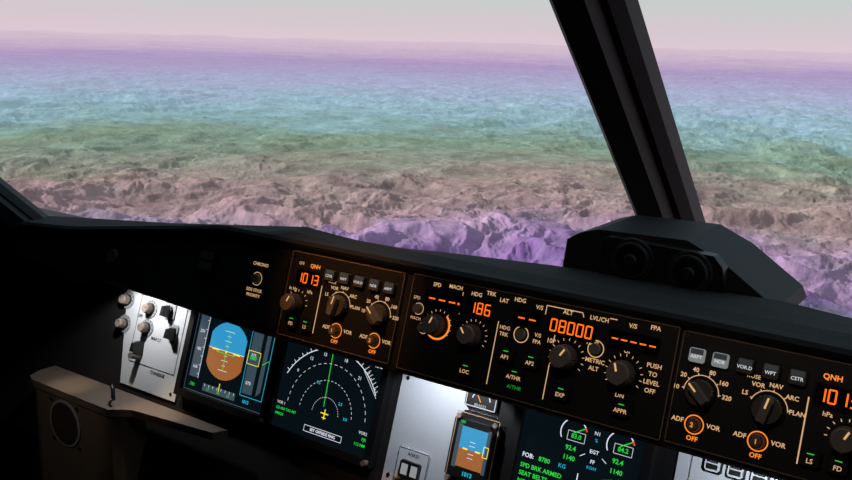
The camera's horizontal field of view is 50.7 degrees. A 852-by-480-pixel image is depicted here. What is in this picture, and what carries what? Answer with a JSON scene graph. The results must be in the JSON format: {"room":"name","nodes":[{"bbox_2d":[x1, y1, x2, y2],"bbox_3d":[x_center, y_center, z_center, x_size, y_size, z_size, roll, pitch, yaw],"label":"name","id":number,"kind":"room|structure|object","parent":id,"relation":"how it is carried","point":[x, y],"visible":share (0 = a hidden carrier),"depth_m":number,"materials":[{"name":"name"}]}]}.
{"room":"control cabin","nodes":[
{"label":"control cabin","id":0,"kind":"room"},
{"bbox_2d":[0,252,22,479],"bbox_3d":[-0.850,0.399,1.783,0.069,0.905,0.190,10,15,34],"label":"wall","id":1,"kind":"structure","parent":0,"point":[10,265],"depth_m":1.72,"materials":[{"name":"black"}]},
{"bbox_3d":[-0.534,-0.416,-0.178,2.520,0.080,1.960,10,15,34],"label":"ceiling","id":2,"kind":"structure","parent":0,"visible":0},
{"bbox_2d":[549,0,705,222],"bbox_3d":[0.195,-0.241,1.000,0.088,0.763,0.809,10,15,34],"label":"post","id":3,"kind":"object","parent":2,"relation":"attached to","point":[608,42],"visible":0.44,"depth_m":1.05,"materials":[{"name":"black"}]},
{"bbox_3d":[-0.352,1.188,0.513,2.520,0.060,2.760,10,15,34],"label":"floor","id":4,"kind":"structure","parent":0,"visible":0},
{"bbox_2d":[30,366,227,479],"bbox_3d":[-0.499,0.586,1.504,0.432,0.679,0.062,10,15,34],"label":"console","id":5,"kind":"object","parent":4,"relation":"on","point":[112,440],"visible":1,"depth_m":1.45,"materials":[{"name":"paint"}]},
{"bbox_2d":[50,397,80,449],"bbox_3d":[-0.594,0.302,1.480,0.080,0.080,0.004,10,15,34],"label":"loudspeaker","id":6,"kind":"object","parent":5,"relation":"attached to","point":[65,423],"visible":1,"depth_m":1.48,"materials":[{"name":"grey plastic"}]},
{"bbox_2d":[110,384,115,399],"bbox_3d":[-0.495,0.242,1.421,0.007,0.032,0.028,-2,13,-16],"label":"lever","id":7,"kind":"object","parent":5,"relation":"on","point":[112,388],"visible":1,"depth_m":1.41,"materials":[{"name":"black plastic"}]},
{"bbox_3d":[0.430,0.574,1.513,2.520,0.750,0.060,10,15,34],"label":"wall","id":8,"kind":"structure","parent":0,"visible":0},
{"bbox_2d":[0,207,851,479],"bbox_3d":[0.265,0.162,1.159,2.380,0.315,0.525,10,15,34],"label":"shield","id":9,"kind":"object","parent":8,"relation":"attached to","point":[158,260],"visible":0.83,"depth_m":1.07,"materials":[{"name":"black plastic"}]},
{"bbox_2d":[106,245,289,328],"bbox_3d":[-0.328,0.042,1.248,0.355,0.092,0.030,10,15,34],"label":"panel","id":10,"kind":"object","parent":9,"relation":"attached to","point":[258,277],"visible":1,"depth_m":1.18,"materials":[{"name":"black plastic"}]},
{"bbox_2d":[277,250,406,364],"bbox_3d":[-0.108,0.080,1.094,0.180,0.106,0.044,10,15,34],"label":"control panel","id":11,"kind":"object","parent":9,"relation":"attached to","point":[341,305],"visible":1,"depth_m":1.09,"materials":[{"name":"black plastic"}]},
{"bbox_2d":[0,215,692,479],"bbox_3d":[0.159,0.303,1.075,2.280,0.375,0.139,10,15,34],"label":"panel","id":12,"kind":"object","parent":9,"relation":"attached to","point":[54,321],"visible":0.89,"depth_m":1.44,"materials":[{"name":"black plastic"}]},
{"bbox_2d":[115,291,187,377],"bbox_3d":[-0.461,0.153,1.476,0.161,0.120,0.053,10,15,34],"label":"control panel","id":13,"kind":"object","parent":12,"relation":"attached to","point":[168,311],"visible":0.98,"depth_m":1.48,"materials":[{"name":"grey metal"}]},
{"bbox_2d":[173,311,280,424],"bbox_3d":[-0.294,0.161,1.365,0.196,0.190,0.082,10,15,34],"label":"display","id":14,"kind":"object","parent":12,"relation":"attached to","point":[229,368],"visible":0.66,"depth_m":1.37,"materials":[{"name":"multicoloured glass"}]},
{"bbox_2d":[261,340,394,468],"bbox_3d":[-0.136,0.194,1.258,0.199,0.195,0.083,10,15,34],"label":"display","id":15,"kind":"object","parent":12,"relation":"attached to","point":[336,406],"visible":0.78,"depth_m":1.25,"materials":[{"name":"black glass"}]},
{"bbox_2d":[393,446,430,479],"bbox_3d":[-0.025,0.305,1.166,0.049,0.057,0.037,10,15,34],"label":"switch panel","id":16,"kind":"object","parent":12,"relation":"attached to","point":[411,464],"visible":1,"depth_m":1.17,"materials":[{"name":"grey plastic"}]},
{"bbox_2d":[444,410,502,479],"bbox_3d":[0.056,0.265,1.119,0.066,0.092,0.050,10,15,34],"label":"instrument","id":17,"kind":"object","parent":12,"relation":"attached to","point":[476,437],"visible":1,"depth_m":1.11,"materials":[{"name":"black plastic"}]},
{"bbox_2d":[464,392,498,413],"bbox_3d":[0.071,0.196,1.129,0.046,0.033,0.014,10,15,34],"label":"pressure gauge","id":18,"kind":"object","parent":12,"relation":"attached to","point":[479,402],"visible":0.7,"depth_m":1.13,"materials":[{"name":"black plastic"}]},
{"bbox_2d":[493,402,676,479],"bbox_3d":[0.167,0.308,1.052,0.224,0.343,0.113,10,15,34],"label":"display","id":19,"kind":"object","parent":12,"relation":"attached to","point":[534,445],"visible":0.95,"depth_m":1.06,"materials":[{"name":"black glass"}]},
{"bbox_2d":[689,456,777,479],"bbox_3d":[0.409,0.256,0.900,0.290,0.067,0.034,10,15,34],"label":"panel","id":20,"kind":"object","parent":12,"relation":"attached to","point":[701,469],"visible":0.27,"depth_m":0.96,"materials":[{"name":"grey plastic"}]},
{"bbox_2d":[396,273,681,440],"bbox_3d":[0.105,0.116,0.953,0.318,0.109,0.042,10,15,34],"label":"control panel","id":21,"kind":"object","parent":9,"relation":"attached to","point":[610,370],"visible":1,"depth_m":0.94,"materials":[{"name":"black plastic"}]},
{"bbox_2d":[563,215,806,304],"bbox_3d":[0.295,0.025,1.048,0.257,0.072,0.148,10,15,34],"label":"housing","id":22,"kind":"object","parent":9,"relation":"on","point":[691,255],"visible":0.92,"depth_m":1.01,"materials":[{"name":"black plastic"}]},
{"bbox_2d":[663,330,851,479],"bbox_3d":[0.309,0.153,0.813,0.179,0.106,0.044,10,15,34],"label":"control panel","id":23,"kind":"object","parent":9,"relation":"attached to","point":[779,411],"visible":1,"depth_m":0.82,"materials":[{"name":"black plastic"}]},
{"bbox_3d":[-1.479,0.182,0.800,0.060,1.720,2.140,10,15,34],"label":"wall","id":24,"kind":"structure","parent":0,"visible":0},
{"bbox_2d":[0,177,87,286],"bbox_3d":[-0.824,-0.169,1.460,0.555,0.508,0.088,0,13,-7],"label":"post","id":25,"kind":"object","parent":24,"relation":"attached to","point":[15,208],"visible":0.42,"depth_m":1.48,"materials":[{"name":"black"}]},
{"label":"outside","id":26,"kind":"structure","parent":0,"visible":0},
{"bbox_2d":[0,30,851,317],"bbox_3d":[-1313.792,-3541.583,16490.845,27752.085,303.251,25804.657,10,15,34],"label":"terrain","id":27,"kind":"structure","parent":26,"point":[491,150],"depth_m":2242.92,"materials":[{"name":"multicoloured stone"}]}
]}

